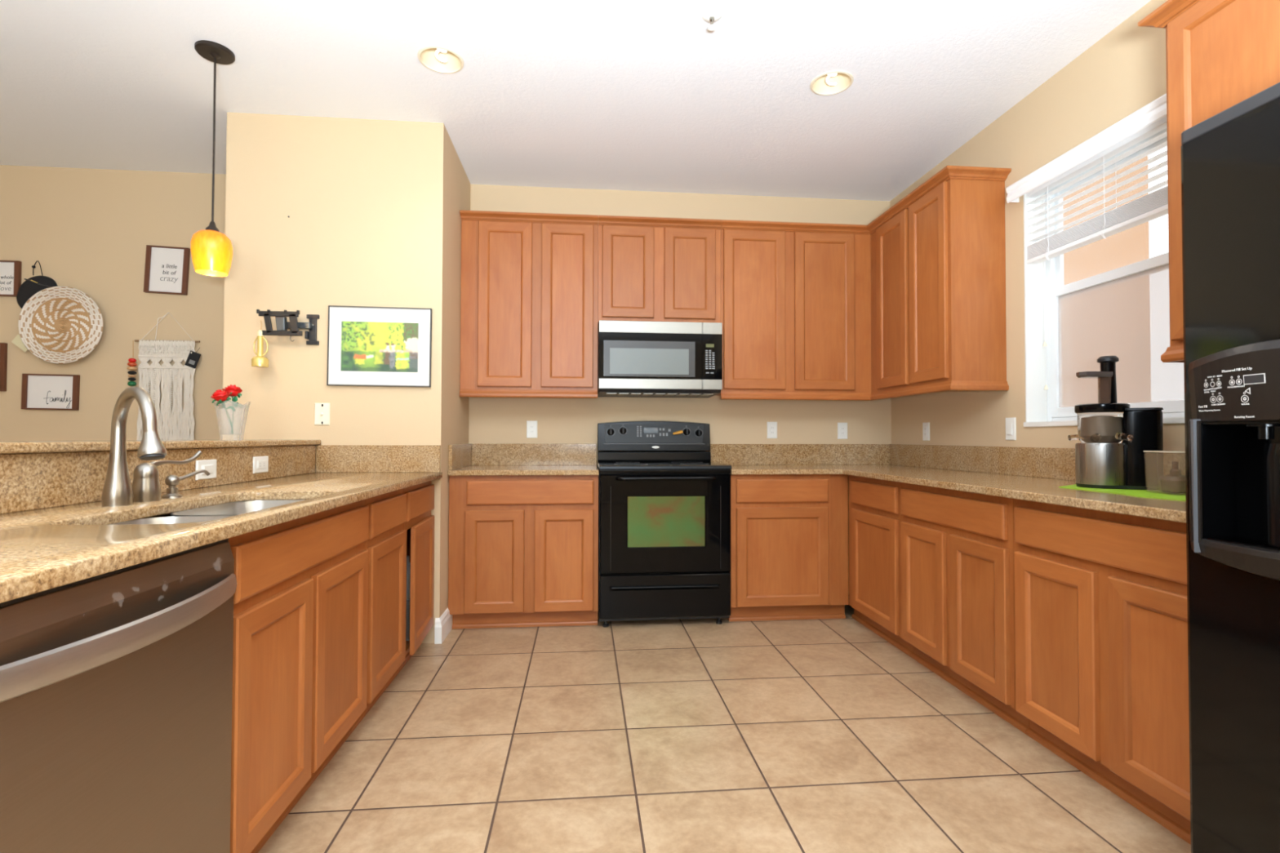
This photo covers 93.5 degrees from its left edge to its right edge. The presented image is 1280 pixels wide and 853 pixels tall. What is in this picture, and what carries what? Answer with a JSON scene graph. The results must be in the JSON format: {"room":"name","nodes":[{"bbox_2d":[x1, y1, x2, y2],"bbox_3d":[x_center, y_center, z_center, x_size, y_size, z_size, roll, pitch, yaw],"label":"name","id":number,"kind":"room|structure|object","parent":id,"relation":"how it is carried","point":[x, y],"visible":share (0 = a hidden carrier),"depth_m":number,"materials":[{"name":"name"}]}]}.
{"room":"kitchen","nodes":[
{"label":"kitchen","id":0,"kind":"room"},
{"bbox_2d":[9,444,305,453],"bbox_3d":[-1.607,0.585,1.621,0.120,1.034,2.950,0,-1,-5],"label":"wall","id":1,"kind":"structure","parent":0,"point":[301,445],"depth_m":1.79,"materials":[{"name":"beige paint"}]},
{"bbox_2d":[0,444,315,514],"bbox_3d":[-1.534,0.139,1.625,0.020,0.141,2.929,0,-1,-5],"label":"backsplash","id":2,"kind":"structure","parent":1,"relation":"attached to","point":[28,481],"depth_m":1.69,"materials":[{"name":"stone"}]},
{"bbox_2d":[0,440,320,453],"bbox_3d":[-1.730,0.054,1.593,0.455,0.026,2.998,0,-1,-5],"label":"bar","id":3,"kind":"object","parent":1,"relation":"on","point":[6,446],"visible":0.96,"depth_m":1.82,"materials":[{"name":"stone"}]},
{"bbox_2d":[213,400,250,439],"bbox_3d":[-1.768,-0.025,2.606,0.136,0.168,0.136,1,-1,-25],"label":"crystal vase","id":4,"kind":"object","parent":3,"relation":"on","point":[231,415],"visible":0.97,"depth_m":2.57,"materials":[{"name":"white"}]},
{"bbox_2d":[210,389,231,405],"bbox_3d":[-1.776,-0.062,2.557,0.082,0.190,0.087,0,-1,-5],"label":"rose","id":5,"kind":"object","parent":4,"relation":"in","point":[220,396],"visible":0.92,"depth_m":2.54,"materials":[{"name":"red plant"}]},
{"bbox_2d":[222,384,242,403],"bbox_3d":[-1.787,-0.075,2.638,0.077,0.218,0.077,0,-1,-5],"label":"rose","id":6,"kind":"object","parent":4,"relation":"in","point":[234,391],"visible":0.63,"depth_m":2.62,"materials":[{"name":"red plant"}]},
{"bbox_2d":[222,112,471,643],"bbox_3d":[-1.623,-0.235,3.505,1.085,2.743,0.775,0,-1,-5],"label":"wall partition","id":7,"kind":"structure","parent":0,"point":[373,207],"depth_m":3.13,"materials":[{"name":"beige paint"}]},
{"bbox_2d":[256,309,319,345],"bbox_3d":[-1.786,-0.503,3.056,0.262,0.160,0.096,0,-1,-5],"label":"wall bracket","id":8,"kind":"object","parent":7,"relation":"attached to","point":[282,324],"visible":1,"depth_m":3.02,"materials":[{"name":"grey metal"}]},
{"bbox_2d":[251,320,268,367],"bbox_3d":[-1.895,-0.414,3.003,0.074,0.232,0.074,0,-1,-5],"label":"bell ornament","id":9,"kind":"object","parent":8,"relation":"hanging from","point":[259,361],"visible":1,"depth_m":2.99,"materials":[{"name":"gold metal"}]},
{"bbox_2d":[314,403,329,425],"bbox_3d":[-1.641,-0.064,3.102,0.075,0.114,0.018,0,-1,-5],"label":"cable plate","id":10,"kind":"object","parent":7,"relation":"attached to","point":[322,411],"visible":1,"depth_m":3.10,"materials":[{"name":"beige plastic"}]},
{"bbox_2d":[315,444,440,472],"bbox_3d":[-1.355,0.167,3.123,0.618,0.141,0.019,0,-1,-5],"label":"backsplash","id":11,"kind":"structure","parent":7,"relation":"attached to","point":[329,458],"depth_m":3.11,"materials":[{"name":"stone"}]},
{"bbox_2d":[326,305,432,386],"bbox_3d":[-1.354,-0.415,3.134,0.524,0.419,0.019,1,-1,-5],"label":"framed picture","id":12,"kind":"object","parent":7,"relation":"attached to","point":[367,346],"visible":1,"depth_m":3.13,"materials":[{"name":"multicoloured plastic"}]},
{"bbox_2d":[340,320,418,372],"bbox_3d":[-1.353,-0.414,3.130,0.386,0.258,0.001,1,-1,-5],"label":"painting","id":13,"kind":"object","parent":12,"relation":"attached to","point":[366,346],"depth_m":3.13},
{"bbox_2d":[434,607,452,644],"bbox_3d":[-1.062,1.068,3.262,0.036,0.130,0.264,0,-1,-5],"label":"baseboard","id":14,"kind":"structure","parent":7,"relation":"attached to","point":[443,624],"depth_m":3.17,"materials":[{"name":"white paint"}]},
{"bbox_2d":[0,164,891,593],"bbox_3d":[-1.831,-0.228,3.950,7.495,2.743,0.150,0,-1,-5],"label":"wall","id":15,"kind":"structure","parent":0,"point":[89,231],"depth_m":3.79,"materials":[{"name":"beige paint"}]},
{"bbox_2d":[0,342,7,391],"bbox_3d":[-3.996,-0.363,3.661,0.247,0.295,0.021,0,-1,-5],"label":"framed sign","id":16,"kind":"object","parent":15,"relation":"attached to","point":[3,346],"visible":1,"depth_m":3.66,"materials":[{"name":"brown wood"}]},
{"bbox_2d":[0,260,22,297],"bbox_3d":[-3.957,-0.906,3.675,0.310,0.218,0.021,0,-1,-5],"label":"framed sign","id":17,"kind":"object","parent":15,"relation":"attached to","point":[10,270],"visible":1,"depth_m":3.68,"materials":[{"name":"brown wood"}]},
{"bbox_2d":[16,260,57,308],"bbox_3d":[-3.696,-0.867,3.685,0.242,0.305,0.042,0,-1,-5],"label":"hat","id":18,"kind":"object","parent":15,"relation":"hanging from","point":[33,285],"visible":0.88,"depth_m":3.67,"materials":[{"name":"black fabric"}]},
{"bbox_2d":[21,373,79,410],"bbox_3d":[-3.618,-0.212,3.694,0.312,0.218,0.021,1,-1,-5],"label":"framed sign","id":19,"kind":"object","parent":15,"relation":"attached to","point":[39,391],"visible":1,"depth_m":3.69,"materials":[{"name":"white paper"}]},
{"bbox_2d":[11,286,103,364],"bbox_3d":[-3.548,-0.617,3.662,0.527,0.474,0.025,0,-1,-5],"label":"woven plate","id":20,"kind":"object","parent":15,"relation":"attached to","point":[58,325],"visible":1,"depth_m":3.67,"materials":[{"name":"beige wicker"}]},
{"bbox_2d":[143,244,190,295],"bbox_3d":[-2.963,-0.979,3.770,0.260,0.305,0.021,0,-1,-5],"label":"framed sign","id":21,"kind":"object","parent":15,"relation":"attached to","point":[166,270],"visible":1,"depth_m":3.77,"materials":[{"name":"white paper"}]},
{"bbox_2d":[134,312,199,439],"bbox_3d":[-2.949,-0.311,3.746,0.376,0.809,0.028,0,-1,-5],"label":"macrame hanging","id":22,"kind":"object","parent":15,"relation":"hanging from","point":[167,428],"visible":0.95,"depth_m":3.74,"materials":[{"name":"white fabric"}]},
{"bbox_2d":[126,350,137,386],"bbox_3d":[-3.131,-0.384,3.710,0.051,0.296,0.049,0,-1,-5],"label":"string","id":23,"kind":"object","parent":22,"relation":"hanging from","point":[132,364],"visible":1,"depth_m":3.70,"materials":[{"name":"multicoloured"}]},
{"bbox_2d":[184,347,200,368],"bbox_3d":[-2.788,-0.427,3.752,0.095,0.133,0.003,0,-1,-6],"label":"tag","id":24,"kind":"object","parent":22,"relation":"hanging from","point":[193,359],"visible":1,"depth_m":3.75,"materials":[{"name":"black fabric"}]},
{"bbox_2d":[448,443,471,470],"bbox_3d":[-1.081,0.177,3.634,0.020,0.141,0.604,0,-1,-5],"label":"backsplash","id":25,"kind":"structure","parent":15,"relation":"attached to","point":[460,455],"depth_m":3.53,"materials":[{"name":"stone"}]},
{"bbox_2d":[459,209,598,398],"bbox_3d":[-0.685,-0.733,3.812,0.830,1.118,0.357,0,-1,-5],"label":"upper cabinet","id":26,"kind":"object","parent":15,"relation":"attached to","point":[529,282],"visible":1,"depth_m":3.67,"materials":[{"name":"brown wood"}]},
{"bbox_2d":[526,420,537,438],"bbox_3d":[-0.713,0.019,3.971,0.070,0.114,0.009,0,-1,-5],"label":"wall outlet","id":27,"kind":"object","parent":15,"relation":"attached to","point":[531,425],"visible":1,"depth_m":3.97,"materials":[{"name":"white plastic"}]},
{"bbox_2d":[471,443,596,465],"bbox_3d":[-0.693,0.184,3.964,0.812,0.141,0.020,0,-1,-5],"label":"backsplash","id":28,"kind":"structure","parent":15,"relation":"attached to","point":[482,454],"depth_m":3.95,"materials":[{"name":"stone"}]},
{"bbox_2d":[597,215,722,328],"bbox_3d":[0.113,-0.964,3.891,0.771,0.650,0.357,0,-1,-5],"label":"upper cabinet","id":29,"kind":"object","parent":15,"relation":"attached to","point":[651,268],"visible":0.84,"depth_m":3.75,"materials":[{"name":"brown wood"}]},
{"bbox_2d":[597,320,722,398],"bbox_3d":[0.110,-0.417,3.858,0.756,0.438,0.401,0,-1,-5],"label":"microwave","id":30,"kind":"object","parent":29,"relation":"attached to","point":[636,358],"visible":0.99,"depth_m":3.66,"materials":[{"name":"grey metal"}]},
{"bbox_2d":[767,422,777,438],"bbox_3d":[0.906,0.025,4.124,0.070,0.114,0.009,0,-1,-5],"label":"wall outlet","id":31,"kind":"object","parent":15,"relation":"attached to","point":[771,426],"visible":1,"depth_m":4.12,"materials":[{"name":"white plastic"}]},
{"bbox_2d":[714,219,871,399],"bbox_3d":[0.990,-0.727,3.970,0.990,1.118,0.357,0,-1,-5],"label":"upper cabinet","id":32,"kind":"object","parent":15,"relation":"attached to","point":[796,297],"visible":0.92,"depth_m":3.83,"materials":[{"name":"brown wood"}]},
{"bbox_2d":[709,444,889,464],"bbox_3d":[1.103,0.191,4.133,1.272,0.141,0.020,0,-1,-5],"label":"backsplash","id":33,"kind":"structure","parent":15,"relation":"attached to","point":[727,454],"depth_m":4.12,"materials":[{"name":"stone"}]},
{"bbox_2d":[837,422,847,439],"bbox_3d":[1.405,0.030,4.171,0.070,0.114,0.009,0,-1,-5],"label":"wall outlet","id":34,"kind":"object","parent":15,"relation":"attached to","point":[842,427],"visible":1,"depth_m":4.17,"materials":[{"name":"white plastic"}]},
{"bbox_2d":[0,0,1151,201],"bbox_3d":[-1.531,-1.726,0.301,7.695,0.120,7.525,0,-1,-5],"label":"ceiling","id":35,"kind":"structure","parent":0,"point":[608,95],"depth_m":2.81,"materials":[{"name":"white paint"}]},
{"bbox_2d":[191,40,235,276],"bbox_3d":[-1.839,-1.142,2.595,0.149,0.965,0.149,0,-1,-5],"label":"pendant lamp","id":36,"kind":"object","parent":35,"relation":"hanging from","point":[211,250],"visible":1,"depth_m":2.56,"materials":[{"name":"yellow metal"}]},
{"bbox_2d":[204,221,219,231],"bbox_3d":[-1.840,-0.857,2.589,0.052,0.050,0.052,0,-1,-5],"label":"socket","id":37,"kind":"object","parent":36,"relation":"attached to","point":[212,226],"depth_m":2.58,"materials":[{"name":"brown metal"}]},
{"bbox_2d":[417,45,464,74],"bbox_3d":[-0.879,-1.674,2.660,0.196,0.122,0.196,0,-1,-5],"label":"recessed light","id":38,"kind":"object","parent":35,"relation":"in","point":[438,59],"visible":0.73,"depth_m":2.72,"materials":[{"name":"beige"}]},
{"bbox_2d":[702,7,722,31],"bbox_3d":[0.284,-1.596,2.370,0.080,0.054,0.080,0,-1,-5],"label":"sprinkler","id":39,"kind":"object","parent":35,"relation":"attached to","point":[711,15],"visible":1,"depth_m":2.36,"materials":[{"name":"white metal"}]},
{"bbox_2d":[809,70,853,95],"bbox_3d":[0.900,-1.667,2.828,0.196,0.122,0.196,0,-1,-5],"label":"recessed light","id":40,"kind":"object","parent":35,"relation":"in","point":[831,82],"visible":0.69,"depth_m":2.88,"materials":[{"name":"beige"}]},
{"bbox_2d":[257,593,1191,852],"bbox_3d":[-1.537,1.127,0.249,7.695,0.100,7.525,0,-1,-5],"label":"floor","id":41,"kind":"structure","parent":0,"point":[683,735],"depth_m":2.02,"materials":[{"name":"tile"}]},
{"bbox_2d":[0,538,236,852],"bbox_3d":[-1.133,0.666,1.018,0.610,0.852,0.596,0,-1,-5],"label":"dishwasher","id":42,"kind":"object","parent":41,"relation":"on","point":[116,686],"visible":0.98,"depth_m":1.01,"materials":[{"name":"grey metal"}]},
{"bbox_2d":[140,499,368,852],"bbox_3d":[-1.238,0.674,1.741,0.590,0.862,0.851,0,-1,-5],"label":"base cabinet","id":43,"kind":"object","parent":41,"relation":"on","point":[300,597],"visible":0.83,"depth_m":1.62,"materials":[{"name":"brown wood"}]},
{"bbox_2d":[350,488,406,733],"bbox_3d":[-1.300,0.686,2.399,0.590,0.862,0.467,0,-1,-5],"label":"base cabinet","id":44,"kind":"object","parent":41,"relation":"on","point":[386,544],"visible":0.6,"depth_m":2.39,"materials":[{"name":"brown wood"}]},
{"bbox_2d":[391,480,434,681],"bbox_3d":[-1.335,0.694,2.877,0.610,0.862,0.488,0,-1,-5],"label":"base cabinet","id":45,"kind":"object","parent":41,"relation":"on","point":[419,525],"visible":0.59,"depth_m":2.88,"materials":[{"name":"brown wood"}]},
{"bbox_2d":[0,444,442,603],"bbox_3d":[-1.222,0.155,1.665,0.648,0.170,2.949,0,-1,-5],"label":"countertop","id":46,"kind":"structure","parent":45,"relation":"on","point":[55,530],"depth_m":1.56,"materials":[{"name":"stone"}]},
{"bbox_2d":[101,386,166,506],"bbox_3d":[-1.304,0.053,1.554,0.269,0.313,0.066,0,-1,30],"label":"kitchen faucet","id":47,"kind":"object","parent":46,"relation":"on","point":[117,490],"visible":1,"depth_m":1.58,"materials":[{"name":"silver metal"}]},
{"bbox_2d":[131,450,202,502],"bbox_3d":[-1.393,0.143,1.781,0.069,0.140,0.204,0,-1,12],"label":"valve","id":48,"kind":"object","parent":46,"relation":"on","point":[145,486],"visible":0.98,"depth_m":1.70,"materials":[{"name":"silver metal"}]},
{"bbox_2d":[161,469,209,497],"bbox_3d":[-1.406,0.175,1.859,0.050,0.079,0.135,0,-1,9],"label":"soap dispenser","id":49,"kind":"object","parent":46,"relation":"on","point":[171,481],"visible":1,"depth_m":1.81,"materials":[{"name":"silver metal"}]},
{"bbox_2d":[195,459,216,479],"bbox_3d":[-1.571,0.156,2.185,0.012,0.070,0.114,0,-1,-5],"label":"light switch","id":50,"kind":"object","parent":46,"relation":"attached to","point":[210,465],"visible":0.92,"depth_m":2.18,"materials":[{"name":"white plastic"}]},
{"bbox_2d":[109,499,304,524],"bbox_3d":[-1.138,0.326,1.640,0.336,0.170,0.801,0,-1,-5],"label":"sink","id":51,"kind":"object","parent":46,"relation":"in","point":[220,511],"visible":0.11,"depth_m":1.83,"materials":[{"name":"metal"}]},
{"bbox_2d":[253,456,268,473],"bbox_3d":[-1.607,0.162,2.553,0.009,0.070,0.114,0,-1,-5],"label":"wall outlet","id":52,"kind":"object","parent":46,"relation":"attached to","point":[260,464],"visible":1,"depth_m":2.54,"materials":[{"name":"white plastic"}]},
{"bbox_2d":[405,598,409,640],"bbox_3d":[-1.141,0.922,2.914,0.082,0.192,0.130,0,-1,-5],"label":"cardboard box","id":53,"kind":"object","parent":45,"relation":"in","point":[407,615],"visible":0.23,"depth_m":2.85,"materials":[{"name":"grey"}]},
{"bbox_2d":[406,555,410,599],"bbox_3d":[-1.132,0.724,2.894,0.066,0.200,0.065,0,-1,-5],"label":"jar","id":54,"kind":"object","parent":53,"relation":"on","point":[408,564],"visible":0.29,"depth_m":2.88,"materials":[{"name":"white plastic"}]},
{"bbox_2d":[448,475,598,628],"bbox_3d":[-0.677,0.710,3.659,0.830,0.862,0.605,0,-1,-5],"label":"base cabinet","id":55,"kind":"object","parent":41,"relation":"on","point":[523,549],"visible":0.82,"depth_m":3.37,"materials":[{"name":"brown wood"}]},
{"bbox_2d":[447,443,599,475],"bbox_3d":[-0.675,0.193,3.663,0.833,0.170,0.622,0,-1,-5],"label":"countertop","id":56,"kind":"structure","parent":55,"relation":"on","point":[464,460],"depth_m":3.93,"materials":[{"name":"stone"}]},
{"bbox_2d":[596,421,731,626],"bbox_3d":[0.122,0.550,3.684,0.757,1.186,0.659,0,-1,-5],"label":"electric range","id":57,"kind":"object","parent":41,"relation":"on","point":[664,517],"visible":1,"depth_m":3.42,"materials":[{"name":"black metal"}]},
{"bbox_2d":[596,461,731,469],"bbox_3d":[0.121,0.237,3.712,0.757,0.024,0.604,0,-1,-5],"label":"cooktop","id":58,"kind":"object","parent":57,"relation":"in","point":[601,464],"depth_m":3.45,"materials":[{"name":"black"}]},
{"bbox_2d":[672,430,683,434],"bbox_3d":[0.252,0.040,3.996,0.068,0.029,0.021,0,-1,-5],"label":"magnet","id":59,"kind":"object","parent":57,"relation":"attached to","point":[680,431],"visible":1,"depth_m":3.99,"materials":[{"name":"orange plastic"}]},
{"bbox_2d":[728,474,848,621],"bbox_3d":[0.852,0.716,3.803,0.707,0.862,0.605,0,-1,-5],"label":"base cabinet","id":60,"kind":"object","parent":41,"relation":"on","point":[789,532],"visible":0.83,"depth_m":3.51,"materials":[{"name":"brown wood"}]},
{"bbox_2d":[848,475,913,657],"bbox_3d":[1.535,0.709,3.312,0.595,0.862,0.649,0,-1,-5],"label":"base cabinet","id":61,"kind":"object","parent":41,"relation":"on","point":[875,517],"visible":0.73,"depth_m":3.20,"materials":[{"name":"brown wood"}]},
{"bbox_2d":[901,482,1029,733],"bbox_3d":[1.602,0.696,2.603,0.595,0.862,0.773,0,-1,-5],"label":"base cabinet","id":62,"kind":"object","parent":41,"relation":"on","point":[957,609],"visible":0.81,"depth_m":2.47,"materials":[{"name":"brown wood"}]},
{"bbox_2d":[1013,498,1191,844],"bbox_3d":[1.675,0.682,1.831,0.595,0.862,0.774,0,-1,-5],"label":"base cabinet","id":63,"kind":"object","parent":41,"relation":"on","point":[1101,660],"visible":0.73,"depth_m":1.79,"materials":[{"name":"brown wood"}]},
{"bbox_2d":[709,444,1186,523],"bbox_3d":[1.242,0.181,2.776,1.292,0.170,2.749,0,-1,-5],"label":"countertop","id":64,"kind":"structure","parent":63,"relation":"on","point":[1036,474],"depth_m":3.10,"materials":[{"name":"stone"}]},
{"bbox_2d":[1058,484,1186,500],"bbox_3d":[1.744,0.223,2.049,0.370,0.003,0.640,0,-1,-5],"label":"place mat","id":65,"kind":"object","parent":64,"relation":"on","point":[1157,494],"visible":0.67,"depth_m":2.01,"materials":[{"name":"green"}]},
{"bbox_2d":[1067,355,1163,489],"bbox_3d":[1.735,-0.017,2.201,0.278,0.483,0.191,-1,-1,33],"label":"juicer","id":66,"kind":"object","parent":65,"relation":"on","point":[1114,437],"visible":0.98,"depth_m":2.16,"materials":[{"name":"black plastic"}]},
{"bbox_2d":[1075,371,1113,377],"bbox_3d":[1.676,-0.190,2.217,0.126,0.019,0.061,0,-1,-5],"label":"tray","id":67,"kind":"object","parent":66,"relation":"on","point":[1083,374],"depth_m":2.19,"materials":[{"name":"black plastic"}]},
{"bbox_2d":[1067,412,1133,443],"bbox_3d":[1.703,0.005,2.206,0.176,0.112,0.200,0,-1,-5],"label":"bowl","id":68,"kind":"object","parent":66,"relation":"on","point":[1092,427],"depth_m":2.17,"materials":[{"name":"silver"}]},
{"bbox_2d":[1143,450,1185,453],"bbox_3d":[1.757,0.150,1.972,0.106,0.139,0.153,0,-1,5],"label":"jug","id":69,"kind":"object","parent":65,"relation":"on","point":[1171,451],"visible":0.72,"depth_m":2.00,"materials":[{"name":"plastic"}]},
{"bbox_2d":[1157,461,1186,493],"bbox_3d":[1.754,0.165,1.971,0.088,0.101,0.087,0,-1,-5],"label":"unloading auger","id":70,"kind":"object","parent":69,"relation":"in","point":[1173,482],"visible":0.86,"depth_m":1.95,"materials":[{"name":"brown"}]},
{"bbox_2d":[1180,82,1279,852],"bbox_3d":[1.626,0.210,0.944,0.843,1.772,0.905,0,-1,-5],"label":"refrigerator","id":71,"kind":"object","parent":41,"relation":"on","point":[1230,159],"visible":1,"depth_m":1.26,"materials":[{"name":"black metal"}]},
{"bbox_2d":[1244,423,1279,439],"bbox_3d":[1.243,0.010,1.195,0.060,0.030,0.060,0,-1,-5],"label":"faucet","id":72,"kind":"object","parent":71,"relation":"on","point":[1264,431],"depth_m":1.19,"materials":[{"name":"black plastic"}]},
{"bbox_2d":[889,0,1185,450],"bbox_3d":[2.177,-0.280,0.625,0.160,2.743,7.225,0,-1,-5],"label":"wall","id":73,"kind":"structure","parent":0,"point":[1123,72],"depth_m":2.94,"materials":[{"name":"beige paint"}]},
{"bbox_2d":[922,422,929,440],"bbox_3d":[1.794,0.032,3.775,0.009,0.114,0.070,0,-1,-5],"label":"wall outlet","id":74,"kind":"object","parent":73,"relation":"attached to","point":[926,426],"visible":1,"depth_m":3.77,"materials":[{"name":"white plastic"}]},
{"bbox_2d":[866,165,1011,399],"bbox_3d":[1.644,-0.732,3.606,0.342,1.118,1.203,0,-1,-5],"label":"upper cabinet","id":75,"kind":"object","parent":73,"relation":"attached to","point":[938,254],"visible":0.97,"depth_m":3.08,"materials":[{"name":"brown wood"}]},
{"bbox_2d":[1005,417,1016,439],"bbox_3d":[1.863,0.012,3.029,0.012,0.114,0.070,0,-1,-5],"label":"light switch","id":76,"kind":"object","parent":73,"relation":"attached to","point":[1011,423],"visible":1,"depth_m":3.02,"materials":[{"name":"white plastic"}]},
{"bbox_2d":[889,444,1185,480],"bbox_3d":[1.875,0.169,2.836,0.020,0.141,2.749,0,-1,-5],"label":"backsplash","id":77,"kind":"structure","parent":73,"relation":"attached to","point":[1052,463],"depth_m":3.08,"materials":[{"name":"stone"}]},
{"bbox_2d":[1023,128,1184,426],"bbox_3d":[1.998,-0.589,2.496,0.168,1.168,0.920,0,-1,-5],"label":"window","id":78,"kind":"structure","parent":73,"relation":"in","point":[1123,313],"depth_m":2.68,"materials":[{"name":"glass"}]},
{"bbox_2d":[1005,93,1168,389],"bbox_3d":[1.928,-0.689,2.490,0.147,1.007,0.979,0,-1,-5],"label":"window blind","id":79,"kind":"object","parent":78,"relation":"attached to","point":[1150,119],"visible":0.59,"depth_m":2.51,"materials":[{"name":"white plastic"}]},
{"bbox_2d":[1137,0,1279,362],"bbox_3d":[1.823,-0.766,1.716,0.342,1.118,0.521,0,-1,-5],"label":"upper cabinet","id":80,"kind":"object","parent":73,"relation":"attached to","point":[1220,54],"visible":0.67,"depth_m":1.80,"materials":[{"name":"brown wood"}]},
{"bbox_3d":[7.646,1.522,5.718,11.690,0.050,18.000,0,-1,-5],"label":"ground","id":81,"kind":"structure","parent":0,"visible":0},
{"bbox_2d":[1062,155,1149,285],"bbox_3d":[3.728,-1.609,8.624,0.030,6.300,7.590,0,-1,-5],"label":"wall","id":82,"kind":"structure","parent":81,"relation":"on","point":[1131,246],"depth_m":5.20,"materials":[{"name":"brown paint"}]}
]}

